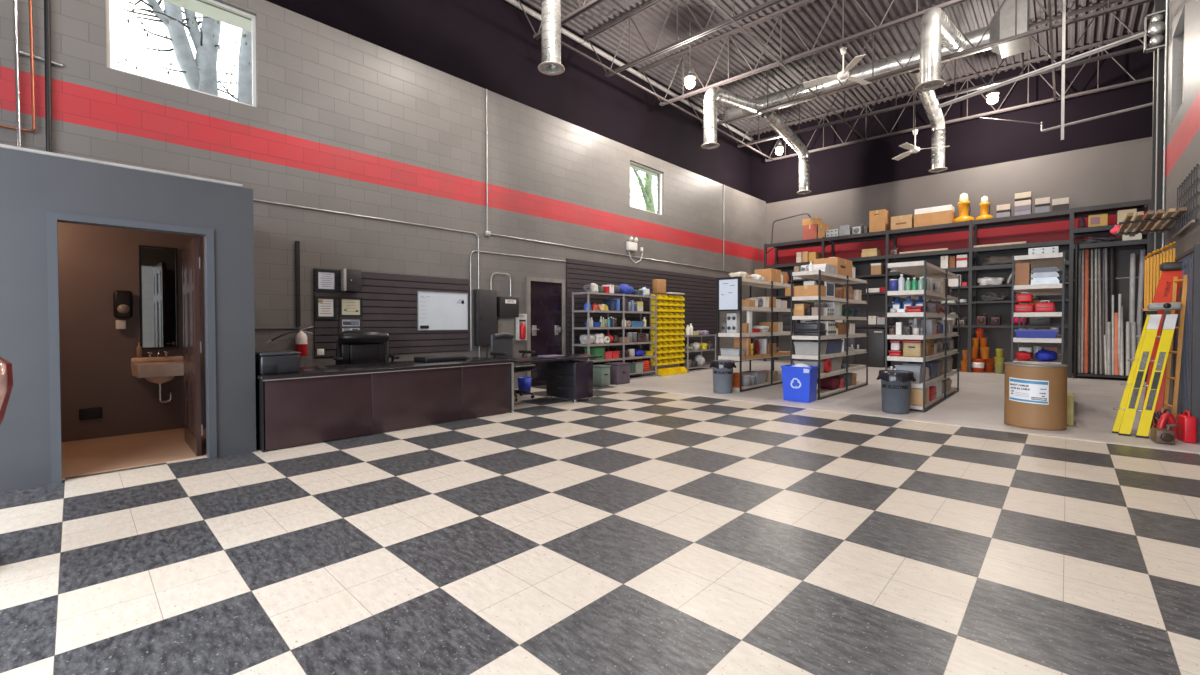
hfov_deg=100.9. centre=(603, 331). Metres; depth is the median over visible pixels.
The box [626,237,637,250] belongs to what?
emergency light
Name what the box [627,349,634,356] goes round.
can
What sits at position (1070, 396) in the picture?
cardboard box
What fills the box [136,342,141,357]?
soap bottle
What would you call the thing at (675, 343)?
bin
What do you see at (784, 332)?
shelf
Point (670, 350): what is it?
bin
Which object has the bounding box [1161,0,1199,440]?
wall
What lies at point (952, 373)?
shelf
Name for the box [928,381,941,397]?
carton
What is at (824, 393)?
shelf
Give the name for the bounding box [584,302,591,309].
hard hat
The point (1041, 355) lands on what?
bundle
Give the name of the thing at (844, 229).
light fixture
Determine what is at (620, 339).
cardboard box
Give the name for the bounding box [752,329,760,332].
storage tote
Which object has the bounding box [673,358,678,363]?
bin
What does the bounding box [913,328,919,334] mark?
can
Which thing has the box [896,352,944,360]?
shelf
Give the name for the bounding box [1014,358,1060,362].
shelf
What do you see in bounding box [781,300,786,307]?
carton
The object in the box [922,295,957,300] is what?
shelf
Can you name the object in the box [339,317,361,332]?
photograph
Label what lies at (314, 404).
reception desk
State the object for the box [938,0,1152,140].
door track
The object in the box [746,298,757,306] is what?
carton
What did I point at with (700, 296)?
panel
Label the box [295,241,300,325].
channel
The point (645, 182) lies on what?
window
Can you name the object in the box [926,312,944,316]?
shelf
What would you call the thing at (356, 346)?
office chair
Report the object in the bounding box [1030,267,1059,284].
towel stack
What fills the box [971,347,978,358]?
bucket
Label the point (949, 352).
shelf
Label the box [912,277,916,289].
bottle
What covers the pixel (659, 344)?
bin
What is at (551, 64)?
air duct
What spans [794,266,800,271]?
cardboard box
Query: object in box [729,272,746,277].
bundle
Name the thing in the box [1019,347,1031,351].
cardboard box
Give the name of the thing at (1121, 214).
carton
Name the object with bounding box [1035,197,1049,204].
carton
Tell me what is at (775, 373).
cardboard box
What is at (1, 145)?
trim
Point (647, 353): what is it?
storage tote
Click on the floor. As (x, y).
(620, 530)
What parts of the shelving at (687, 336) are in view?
post, shelf, shelf, shelf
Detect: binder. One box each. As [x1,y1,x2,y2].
[620,299,625,310]
[628,300,633,310]
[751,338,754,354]
[755,339,766,353]
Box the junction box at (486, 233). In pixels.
[484,231,490,236]
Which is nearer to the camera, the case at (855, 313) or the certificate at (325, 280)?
the certificate at (325, 280)
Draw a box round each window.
[105,0,255,106]
[630,161,661,214]
[1182,41,1183,102]
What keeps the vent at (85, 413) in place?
attached to the wall at (95, 262)
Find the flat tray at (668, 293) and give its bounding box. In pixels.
[665,292,684,294]
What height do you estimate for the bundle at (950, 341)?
0.220 m
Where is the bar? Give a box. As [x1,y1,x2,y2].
[1074,276,1138,280]
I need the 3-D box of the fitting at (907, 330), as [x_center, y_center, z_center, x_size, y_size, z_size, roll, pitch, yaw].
[4.353,-0.037,7.099,0.106,0.173,0.149,1,1,43]
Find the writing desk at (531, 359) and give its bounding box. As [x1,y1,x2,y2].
[497,354,601,363]
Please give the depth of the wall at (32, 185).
3.91 m
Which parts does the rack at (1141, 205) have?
post, post, post, post, post, post, post, post, post, post, post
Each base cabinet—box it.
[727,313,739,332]
[828,328,890,367]
[891,329,955,369]
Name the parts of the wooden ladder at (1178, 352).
rail, rail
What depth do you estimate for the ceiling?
11.35 m
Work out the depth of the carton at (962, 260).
12.57 m
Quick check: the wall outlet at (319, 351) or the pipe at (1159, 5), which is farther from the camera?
the pipe at (1159, 5)
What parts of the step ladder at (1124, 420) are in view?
rail, rail, rail, rail, rail, rail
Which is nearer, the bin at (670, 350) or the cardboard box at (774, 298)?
the cardboard box at (774, 298)
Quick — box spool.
[1010,317,1027,324]
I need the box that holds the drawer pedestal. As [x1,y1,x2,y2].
[546,360,592,402]
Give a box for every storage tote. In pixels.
[584,347,604,359]
[585,322,600,326]
[604,351,612,358]
[612,351,619,358]
[625,362,634,372]
[630,321,644,326]
[630,361,643,372]
[643,351,653,355]
[720,348,745,356]
[742,371,766,384]
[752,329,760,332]
[793,341,827,355]
[793,360,824,373]
[805,340,842,353]
[808,357,842,371]
[835,372,852,387]
[895,363,925,382]
[905,361,937,379]
[926,360,943,376]
[933,358,952,372]
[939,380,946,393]
[1014,329,1058,337]
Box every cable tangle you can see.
[583,284,590,290]
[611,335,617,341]
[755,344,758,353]
[814,303,828,306]
[981,292,1007,300]
[1082,236,1115,243]
[1150,409,1170,428]
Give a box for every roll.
[603,336,609,343]
[620,321,630,326]
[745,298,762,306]
[822,359,831,372]
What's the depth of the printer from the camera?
4.94 m
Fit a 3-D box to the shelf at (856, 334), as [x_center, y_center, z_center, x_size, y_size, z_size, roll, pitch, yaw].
[4.684,0.076,9.623,0.428,0.050,1.232,1,1,43]
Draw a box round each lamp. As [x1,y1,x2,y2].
[684,67,695,88]
[775,109,783,154]
[986,52,999,103]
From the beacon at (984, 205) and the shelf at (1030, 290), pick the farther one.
the beacon at (984, 205)
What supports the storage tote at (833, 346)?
on the storage rack at (821, 276)
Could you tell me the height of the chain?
3.400 m
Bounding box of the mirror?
[139,245,178,348]
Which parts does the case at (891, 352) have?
lid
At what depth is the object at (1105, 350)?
10.96 m
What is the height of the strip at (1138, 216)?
0.042 m
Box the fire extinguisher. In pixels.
[265,326,313,355]
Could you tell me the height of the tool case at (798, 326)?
0.152 m
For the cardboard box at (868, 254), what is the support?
on the rack at (1141, 205)
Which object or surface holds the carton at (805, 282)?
on the cardboard box at (807, 290)
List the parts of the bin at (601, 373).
lid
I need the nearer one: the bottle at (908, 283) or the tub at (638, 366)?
the bottle at (908, 283)
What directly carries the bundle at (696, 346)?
on the shelving at (687, 336)
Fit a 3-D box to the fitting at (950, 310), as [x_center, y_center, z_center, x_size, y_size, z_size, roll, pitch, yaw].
[5.973,-0.399,8.733,0.279,0.204,0.210,1,1,43]
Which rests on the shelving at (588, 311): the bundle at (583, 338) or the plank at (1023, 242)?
the bundle at (583, 338)
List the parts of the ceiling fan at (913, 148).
blade, blade, hanger rod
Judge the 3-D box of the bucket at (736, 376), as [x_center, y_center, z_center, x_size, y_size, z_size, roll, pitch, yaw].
[2.450,0.899,9.162,0.198,0.260,0.194,1,1,43]
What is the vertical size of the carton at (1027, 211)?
0.100 m
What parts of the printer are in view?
control panel, lid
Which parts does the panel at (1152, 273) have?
rail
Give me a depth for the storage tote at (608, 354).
10.45 m
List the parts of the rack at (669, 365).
post, louvre panel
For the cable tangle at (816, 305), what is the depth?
8.46 m
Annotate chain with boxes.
[1154,48,1158,254]
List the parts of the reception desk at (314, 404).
panel, edge trim, panel, corner post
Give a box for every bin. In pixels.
[517,377,531,394]
[593,365,610,385]
[605,362,630,384]
[651,294,661,299]
[651,300,661,305]
[651,306,661,311]
[651,312,661,316]
[651,318,661,322]
[651,324,661,328]
[651,330,661,335]
[651,336,661,341]
[651,342,661,347]
[651,348,661,353]
[651,354,661,359]
[651,360,661,365]
[657,312,667,317]
[657,368,674,375]
[659,306,667,311]
[660,353,667,358]
[660,359,667,364]
[664,353,673,358]
[666,347,673,352]
[668,341,678,346]
[670,296,678,300]
[671,366,686,373]
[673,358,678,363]
[709,360,735,393]
[781,363,818,402]
[877,370,915,413]
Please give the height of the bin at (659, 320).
0.122 m
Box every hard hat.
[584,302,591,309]
[591,303,597,309]
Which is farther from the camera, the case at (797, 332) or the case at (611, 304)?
the case at (611, 304)
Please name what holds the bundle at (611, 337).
on the shelving at (588, 311)
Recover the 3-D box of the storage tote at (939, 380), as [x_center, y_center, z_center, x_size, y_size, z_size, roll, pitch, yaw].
[5.459,0.919,8.254,0.360,0.204,0.400,1,1,43]
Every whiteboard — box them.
[417,291,467,330]
[717,276,740,310]
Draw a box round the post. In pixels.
[841,339,843,351]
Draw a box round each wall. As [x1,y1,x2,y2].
[0,0,765,388]
[0,148,255,491]
[58,222,204,441]
[202,237,205,425]
[266,0,749,194]
[750,35,1153,373]
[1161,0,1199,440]
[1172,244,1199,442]
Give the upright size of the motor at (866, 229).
0.296 m
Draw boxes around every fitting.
[615,347,628,357]
[691,358,697,366]
[707,341,712,348]
[721,320,726,332]
[800,265,808,271]
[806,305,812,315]
[889,326,895,334]
[891,247,898,254]
[903,323,911,334]
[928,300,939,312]
[934,343,939,352]
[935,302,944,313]
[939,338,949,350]
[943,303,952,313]
[957,317,965,324]
[976,312,987,324]
[991,313,1001,324]
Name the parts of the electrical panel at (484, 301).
door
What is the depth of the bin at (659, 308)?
11.74 m
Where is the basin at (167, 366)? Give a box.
[131,356,183,377]
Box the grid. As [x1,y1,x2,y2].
[1172,163,1198,237]
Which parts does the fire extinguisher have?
handle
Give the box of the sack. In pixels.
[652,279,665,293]
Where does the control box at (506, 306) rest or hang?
attached to the wall at (340, 121)
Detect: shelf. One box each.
[731,354,770,359]
[732,382,770,391]
[742,277,770,285]
[742,306,770,310]
[742,332,770,335]
[754,282,793,287]
[763,308,790,311]
[773,331,790,334]
[773,351,790,355]
[800,271,846,279]
[801,296,846,301]
[809,352,845,358]
[816,387,845,398]
[820,316,845,318]
[820,335,845,338]
[820,369,845,377]
[823,277,866,283]
[839,299,866,303]
[844,349,865,354]
[844,364,865,370]
[845,381,865,388]
[848,317,866,319]
[848,333,866,336]
[892,262,944,274]
[893,290,944,298]
[895,333,944,338]
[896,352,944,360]
[910,394,943,409]
[913,375,943,386]
[915,271,957,279]
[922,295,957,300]
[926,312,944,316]
[926,314,957,317]
[942,369,956,376]
[943,386,956,395]
[944,349,957,354]
[947,332,957,335]
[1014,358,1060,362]
[1015,257,1062,266]
[1017,288,1061,292]
[1022,292,1061,295]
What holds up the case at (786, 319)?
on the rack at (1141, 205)
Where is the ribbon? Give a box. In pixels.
[1110,225,1120,233]
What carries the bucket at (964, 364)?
on the floor
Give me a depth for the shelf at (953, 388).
8.58 m
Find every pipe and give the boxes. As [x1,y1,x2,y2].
[0,0,35,131]
[13,0,20,146]
[44,0,51,151]
[253,199,479,288]
[255,328,312,329]
[470,250,565,350]
[486,89,487,230]
[490,272,511,295]
[491,233,729,271]
[505,0,752,140]
[723,185,723,269]
[771,213,810,243]
[1162,0,1167,251]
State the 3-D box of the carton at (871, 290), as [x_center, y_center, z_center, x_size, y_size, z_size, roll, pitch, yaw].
[7.675,-1.153,14.083,0.340,0.120,0.300,1,1,43]
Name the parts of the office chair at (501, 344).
armrest, backrest, leg, seat, armrest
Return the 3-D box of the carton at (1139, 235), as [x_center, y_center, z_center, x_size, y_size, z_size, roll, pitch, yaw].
[11.332,-2.066,10.645,0.280,0.248,0.302,1,1,43]
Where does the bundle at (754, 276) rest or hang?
on the storage rack at (771, 285)
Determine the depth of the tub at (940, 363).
7.86 m
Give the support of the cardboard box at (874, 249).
on the cardboard box at (868, 254)
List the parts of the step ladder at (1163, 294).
rail, rail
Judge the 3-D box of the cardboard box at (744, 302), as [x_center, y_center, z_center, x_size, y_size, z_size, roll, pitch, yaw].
[2.475,-0.522,9.228,0.361,0.121,0.300,1,1,43]
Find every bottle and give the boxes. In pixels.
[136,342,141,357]
[685,325,689,334]
[689,324,692,334]
[809,262,812,270]
[898,274,904,290]
[905,278,910,289]
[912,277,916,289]
[918,277,923,289]
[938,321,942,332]
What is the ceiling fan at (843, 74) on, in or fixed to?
hanging from the joist at (781, 12)
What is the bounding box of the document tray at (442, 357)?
[414,355,466,361]
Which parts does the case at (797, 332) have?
lid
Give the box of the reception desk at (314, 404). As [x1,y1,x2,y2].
[255,357,513,452]
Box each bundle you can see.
[580,334,594,343]
[589,283,598,291]
[590,333,603,343]
[598,286,603,292]
[598,304,604,309]
[605,334,612,342]
[614,285,619,293]
[618,284,633,294]
[633,290,642,294]
[635,349,644,355]
[689,342,700,349]
[694,355,704,365]
[699,342,707,348]
[702,330,708,334]
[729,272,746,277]
[751,274,761,279]
[752,325,768,331]
[778,371,781,379]
[817,375,840,389]
[835,287,843,297]
[838,378,843,387]
[841,363,849,368]
[844,347,853,350]
[925,366,929,380]
[930,358,944,373]
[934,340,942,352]
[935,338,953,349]
[977,277,1004,285]
[979,255,1020,265]
[1015,351,1032,360]
[1035,348,1057,360]
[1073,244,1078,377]
[1078,217,1085,227]
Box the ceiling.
[523,0,1154,135]
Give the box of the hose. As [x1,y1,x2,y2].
[1156,412,1178,438]
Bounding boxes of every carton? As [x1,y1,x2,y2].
[602,285,613,292]
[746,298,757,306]
[752,297,768,306]
[776,299,780,307]
[778,322,782,331]
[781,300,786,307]
[803,281,815,285]
[814,302,839,315]
[848,324,854,333]
[852,267,854,277]
[853,290,860,299]
[866,288,880,292]
[868,316,878,324]
[877,317,884,324]
[896,322,902,334]
[909,320,935,333]
[915,205,954,214]
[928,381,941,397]
[933,279,944,293]
[936,320,944,332]
[941,256,949,268]
[947,320,952,332]
[948,275,961,286]
[956,254,968,267]
[996,212,1010,217]
[997,204,1010,210]
[997,209,1010,212]
[1015,192,1031,198]
[1015,197,1031,200]
[1015,199,1031,206]
[1015,205,1031,211]
[1015,210,1031,215]
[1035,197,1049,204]
[1035,203,1049,206]
[1035,205,1049,212]
[1052,197,1068,205]
[1052,204,1068,210]
[1117,209,1136,223]
[1122,228,1141,240]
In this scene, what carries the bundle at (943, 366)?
on the storage rack at (916, 268)
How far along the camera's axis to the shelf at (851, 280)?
9.53 m
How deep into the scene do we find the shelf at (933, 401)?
7.18 m
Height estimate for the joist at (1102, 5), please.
1.307 m
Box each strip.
[1116,212,1132,235]
[1125,211,1143,234]
[1133,210,1153,234]
[1141,209,1164,233]
[1150,208,1175,232]
[1158,207,1186,232]
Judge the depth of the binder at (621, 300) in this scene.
10.83 m
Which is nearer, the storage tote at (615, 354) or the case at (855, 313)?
the case at (855, 313)
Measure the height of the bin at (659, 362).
0.122 m
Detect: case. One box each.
[603,299,616,310]
[637,333,645,341]
[782,315,799,323]
[794,330,826,335]
[795,321,824,329]
[843,308,858,316]
[843,309,853,316]
[888,350,902,355]
[890,341,901,350]
[902,340,922,356]
[903,339,934,355]
[906,306,922,311]
[929,386,936,400]
[1014,302,1034,312]
[1016,292,1032,302]
[1029,317,1050,325]
[1035,300,1054,311]
[1059,273,1068,281]
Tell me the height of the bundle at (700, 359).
0.300 m
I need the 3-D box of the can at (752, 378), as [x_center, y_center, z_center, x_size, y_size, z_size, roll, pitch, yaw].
[2.801,0.939,9.461,0.167,0.170,0.170,1,1,43]
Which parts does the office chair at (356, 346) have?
armrest, frame, backrest, frame, armrest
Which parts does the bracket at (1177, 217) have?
arm, arm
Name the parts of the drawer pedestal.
drawer, drawer, drawer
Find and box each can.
[627,333,632,342]
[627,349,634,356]
[631,332,636,341]
[645,334,648,341]
[742,375,749,386]
[750,376,754,385]
[889,279,897,290]
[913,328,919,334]
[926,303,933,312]
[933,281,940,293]
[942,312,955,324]
[1033,346,1042,358]
[1177,410,1196,442]
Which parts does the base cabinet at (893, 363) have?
door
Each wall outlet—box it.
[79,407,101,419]
[317,349,323,354]
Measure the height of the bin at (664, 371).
0.150 m
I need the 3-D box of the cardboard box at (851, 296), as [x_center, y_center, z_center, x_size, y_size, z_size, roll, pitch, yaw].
[4.568,-0.727,9.444,0.349,0.260,0.485,1,1,43]
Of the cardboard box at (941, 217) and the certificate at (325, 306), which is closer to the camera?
the certificate at (325, 306)
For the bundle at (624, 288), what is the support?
on the shelving at (588, 311)
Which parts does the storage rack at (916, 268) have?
post, framed panel, post, post, post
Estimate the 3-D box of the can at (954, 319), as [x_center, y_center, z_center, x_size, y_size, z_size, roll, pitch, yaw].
[8.968,-0.325,12.887,0.300,0.340,0.295,1,1,43]
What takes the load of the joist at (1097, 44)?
attached to the ceiling
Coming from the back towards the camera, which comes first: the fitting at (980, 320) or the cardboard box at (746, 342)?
the fitting at (980, 320)
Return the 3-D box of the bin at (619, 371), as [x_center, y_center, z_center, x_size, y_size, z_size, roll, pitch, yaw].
[0.285,0.865,10.245,0.372,0.420,0.420,1,1,43]
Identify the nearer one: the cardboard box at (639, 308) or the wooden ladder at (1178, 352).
the wooden ladder at (1178, 352)
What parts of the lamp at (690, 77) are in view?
bulb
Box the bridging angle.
[541,0,1055,160]
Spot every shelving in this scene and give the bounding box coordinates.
[572,291,656,379]
[681,334,715,371]
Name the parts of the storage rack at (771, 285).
post, post, post, post, post, post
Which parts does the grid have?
rail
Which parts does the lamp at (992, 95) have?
bulb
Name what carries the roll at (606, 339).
on the shelving at (588, 311)
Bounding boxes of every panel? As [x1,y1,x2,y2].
[313,268,468,357]
[473,289,496,345]
[566,258,719,366]
[824,282,834,297]
[1141,241,1175,310]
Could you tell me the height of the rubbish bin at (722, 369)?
0.570 m
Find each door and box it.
[182,238,201,455]
[526,276,564,386]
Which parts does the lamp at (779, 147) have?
bulb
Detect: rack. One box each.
[647,293,688,375]
[717,277,794,391]
[764,199,1150,381]
[790,270,868,399]
[885,260,959,411]
[1011,252,1064,363]
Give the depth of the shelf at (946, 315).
8.64 m
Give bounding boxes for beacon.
[953,193,973,222]
[976,196,992,219]
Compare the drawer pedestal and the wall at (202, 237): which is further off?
the drawer pedestal
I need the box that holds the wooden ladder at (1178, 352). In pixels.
[1163,275,1186,419]
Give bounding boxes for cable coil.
[637,360,649,370]
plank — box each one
[899,248,947,253]
[974,241,1025,247]
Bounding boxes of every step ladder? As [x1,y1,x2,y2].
[1112,302,1181,437]
[1142,261,1185,424]
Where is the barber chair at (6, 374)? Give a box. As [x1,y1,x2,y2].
[0,357,12,424]
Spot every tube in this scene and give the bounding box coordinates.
[747,311,749,332]
[750,311,751,332]
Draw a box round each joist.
[518,0,604,39]
[583,0,784,76]
[638,0,968,105]
[686,0,1153,128]
[718,0,1151,146]
[746,29,1152,161]
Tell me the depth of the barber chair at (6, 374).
2.57 m
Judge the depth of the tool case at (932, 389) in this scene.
7.39 m
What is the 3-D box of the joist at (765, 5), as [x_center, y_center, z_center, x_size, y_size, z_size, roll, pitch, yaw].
[3.231,-6.084,8.031,10.120,1.299,0.090,1,1,43]
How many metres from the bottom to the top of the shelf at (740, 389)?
0.060 m
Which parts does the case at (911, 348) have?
lid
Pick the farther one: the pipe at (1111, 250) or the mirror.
the pipe at (1111, 250)
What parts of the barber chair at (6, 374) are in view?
frame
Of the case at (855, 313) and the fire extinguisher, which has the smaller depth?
the fire extinguisher
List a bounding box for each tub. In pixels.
[604,353,611,358]
[630,364,634,372]
[634,363,643,372]
[931,361,942,376]
[944,360,952,372]
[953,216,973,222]
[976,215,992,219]
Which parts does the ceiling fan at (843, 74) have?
blade, blade, blade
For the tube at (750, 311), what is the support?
on the storage rack at (771, 285)
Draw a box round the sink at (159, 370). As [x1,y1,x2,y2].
[131,350,183,402]
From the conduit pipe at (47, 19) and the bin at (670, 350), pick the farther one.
the bin at (670, 350)
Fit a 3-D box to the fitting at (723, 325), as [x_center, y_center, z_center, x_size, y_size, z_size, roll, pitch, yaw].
[2.284,-0.102,9.307,0.116,0.259,0.186,1,1,43]
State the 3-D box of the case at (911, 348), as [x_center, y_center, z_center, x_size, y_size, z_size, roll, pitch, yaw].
[4.445,0.243,7.109,0.240,0.233,0.312,1,1,43]
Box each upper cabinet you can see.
[341,269,360,291]
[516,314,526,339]
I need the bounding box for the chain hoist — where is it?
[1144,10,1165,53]
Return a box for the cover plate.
[497,319,513,355]
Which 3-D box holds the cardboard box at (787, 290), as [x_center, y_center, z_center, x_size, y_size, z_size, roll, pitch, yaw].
[5.929,-1.257,15.714,0.260,0.281,0.301,1,1,43]
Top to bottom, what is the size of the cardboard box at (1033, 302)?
0.178 m
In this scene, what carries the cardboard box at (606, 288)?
on the shelving at (588, 311)
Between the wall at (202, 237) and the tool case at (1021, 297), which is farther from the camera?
the tool case at (1021, 297)
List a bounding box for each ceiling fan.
[803,47,870,87]
[893,86,948,160]
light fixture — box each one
[801,264,836,273]
[839,225,851,235]
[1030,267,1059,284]
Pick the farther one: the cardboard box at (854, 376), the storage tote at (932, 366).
the cardboard box at (854, 376)
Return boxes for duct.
[725,0,1030,122]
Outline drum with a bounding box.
[1004,362,1067,430]
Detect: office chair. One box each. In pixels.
[333,330,399,364]
[490,332,535,400]
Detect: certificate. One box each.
[315,269,337,291]
[315,296,336,318]
[339,297,362,316]
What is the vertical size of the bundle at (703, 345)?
0.180 m
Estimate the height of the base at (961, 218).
0.180 m
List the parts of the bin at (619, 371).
lid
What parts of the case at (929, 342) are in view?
lid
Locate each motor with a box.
[852,224,863,233]
[864,223,868,232]
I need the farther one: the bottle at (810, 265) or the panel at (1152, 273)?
the bottle at (810, 265)
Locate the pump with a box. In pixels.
[1151,424,1176,444]
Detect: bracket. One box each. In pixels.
[19,50,62,67]
[1113,216,1182,234]
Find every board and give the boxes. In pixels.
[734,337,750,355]
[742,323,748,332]
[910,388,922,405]
[925,388,926,404]
[926,386,928,402]
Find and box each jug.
[639,286,649,295]
[891,297,902,311]
[902,296,913,311]
[914,296,926,311]
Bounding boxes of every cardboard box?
[603,286,608,292]
[616,337,629,342]
[637,306,642,311]
[742,300,749,305]
[750,300,754,306]
[755,268,780,282]
[759,322,777,331]
[762,370,777,381]
[767,296,775,307]
[767,343,775,353]
[781,272,787,283]
[785,288,793,295]
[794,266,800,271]
[794,285,825,296]
[794,304,809,309]
[794,310,805,315]
[796,257,801,262]
[802,217,821,225]
[802,251,809,261]
[803,224,817,239]
[809,252,819,261]
[812,307,821,315]
[813,257,851,276]
[818,224,828,237]
[836,322,849,334]
[842,286,853,299]
[842,288,848,298]
[851,373,856,385]
[861,252,880,256]
[862,248,879,252]
[869,209,888,231]
[871,263,883,274]
[891,214,913,229]
[914,210,954,226]
[946,379,949,391]
[949,256,956,267]
[1015,263,1030,284]
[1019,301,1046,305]
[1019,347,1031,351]
[1044,346,1057,358]
[1067,392,1073,425]
[1088,213,1107,226]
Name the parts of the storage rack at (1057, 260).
post, post, post, post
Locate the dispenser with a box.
[113,291,132,328]
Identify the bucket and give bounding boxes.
[683,359,691,367]
[733,372,739,387]
[960,360,967,371]
[962,350,967,360]
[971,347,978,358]
[971,358,984,372]
[972,338,978,346]
[975,328,983,337]
[980,338,986,346]
[980,347,989,358]
[984,358,993,371]
[994,357,1003,364]
[994,364,1003,373]
[995,349,1002,356]
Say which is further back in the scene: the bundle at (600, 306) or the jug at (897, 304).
the bundle at (600, 306)
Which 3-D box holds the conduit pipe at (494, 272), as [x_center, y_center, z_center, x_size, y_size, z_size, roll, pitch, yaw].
[-1.895,-0.866,9.127,0.030,0.431,0.462,1,1,43]
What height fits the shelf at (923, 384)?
0.050 m
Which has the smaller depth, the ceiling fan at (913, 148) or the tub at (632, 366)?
the tub at (632, 366)
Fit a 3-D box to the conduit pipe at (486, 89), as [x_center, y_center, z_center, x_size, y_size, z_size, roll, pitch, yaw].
[-2.107,-3.072,8.912,0.027,2.540,0.028,1,1,43]
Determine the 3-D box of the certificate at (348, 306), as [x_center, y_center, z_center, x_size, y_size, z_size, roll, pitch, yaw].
[-3.691,-0.352,7.229,0.020,0.284,0.315,1,1,43]
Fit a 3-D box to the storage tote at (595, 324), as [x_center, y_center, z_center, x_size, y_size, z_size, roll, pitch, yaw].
[-0.232,-0.139,10.293,0.300,0.104,0.189,1,1,43]
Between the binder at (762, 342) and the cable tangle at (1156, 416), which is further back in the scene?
the binder at (762, 342)
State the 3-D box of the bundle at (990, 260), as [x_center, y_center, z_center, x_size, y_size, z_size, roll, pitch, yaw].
[9.816,-1.755,12.207,0.970,0.260,0.485,1,1,43]
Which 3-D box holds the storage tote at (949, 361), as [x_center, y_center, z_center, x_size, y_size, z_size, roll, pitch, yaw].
[5.869,0.592,8.687,0.360,0.224,0.400,1,1,43]
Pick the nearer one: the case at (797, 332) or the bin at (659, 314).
the case at (797, 332)
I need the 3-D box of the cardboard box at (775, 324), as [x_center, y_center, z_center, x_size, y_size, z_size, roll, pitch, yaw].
[3.371,-0.087,10.150,0.301,0.201,0.240,1,1,43]
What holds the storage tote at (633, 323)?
on the shelving at (588, 311)
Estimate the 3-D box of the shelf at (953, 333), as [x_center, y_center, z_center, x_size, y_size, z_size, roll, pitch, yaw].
[5.832,0.050,8.699,0.448,0.050,1.292,1,1,43]
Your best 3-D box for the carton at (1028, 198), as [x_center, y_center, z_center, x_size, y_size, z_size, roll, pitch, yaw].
[10.041,-3.135,11.870,0.300,0.050,0.300,1,1,43]
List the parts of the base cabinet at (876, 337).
door, door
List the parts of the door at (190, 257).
panel moulding, panel moulding, panel moulding, panel moulding, panel moulding, panel moulding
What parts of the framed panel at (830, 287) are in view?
panel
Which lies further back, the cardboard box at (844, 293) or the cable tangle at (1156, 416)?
the cardboard box at (844, 293)
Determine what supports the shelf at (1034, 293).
attached to the storage rack at (1057, 260)
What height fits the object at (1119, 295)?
1.780 m
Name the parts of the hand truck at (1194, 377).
post, rail, post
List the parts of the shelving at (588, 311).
post, post, shelf, shelf, shelf, shelf, shelf, post, post, shelf, shelf, shelf, shelf, shelf, post, shelf, post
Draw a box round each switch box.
[806,321,835,335]
[822,307,833,315]
[826,229,838,236]
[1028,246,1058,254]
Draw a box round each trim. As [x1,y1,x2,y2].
[0,144,242,186]
[46,211,216,483]
[608,385,1199,453]
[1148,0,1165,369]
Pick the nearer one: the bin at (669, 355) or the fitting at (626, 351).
the fitting at (626, 351)
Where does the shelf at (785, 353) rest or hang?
attached to the storage rack at (771, 285)
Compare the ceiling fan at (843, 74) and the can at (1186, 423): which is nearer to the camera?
the can at (1186, 423)
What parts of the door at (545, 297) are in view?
handle, handle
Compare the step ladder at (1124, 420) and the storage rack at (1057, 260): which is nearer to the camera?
the step ladder at (1124, 420)
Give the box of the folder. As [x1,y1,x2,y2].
[538,355,564,357]
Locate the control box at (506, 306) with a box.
[497,297,518,316]
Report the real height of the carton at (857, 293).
0.201 m
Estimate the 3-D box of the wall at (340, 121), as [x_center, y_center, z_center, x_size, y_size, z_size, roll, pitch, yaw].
[-1.251,-1.645,10.039,0.220,5.450,19.860,1,1,43]
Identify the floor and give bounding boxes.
[0,359,1199,674]
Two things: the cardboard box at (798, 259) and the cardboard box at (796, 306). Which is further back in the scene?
the cardboard box at (798, 259)
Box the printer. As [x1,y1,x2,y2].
[255,350,300,374]
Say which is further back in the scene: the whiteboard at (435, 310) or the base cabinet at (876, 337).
the base cabinet at (876, 337)
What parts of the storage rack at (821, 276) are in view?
post, post, post, post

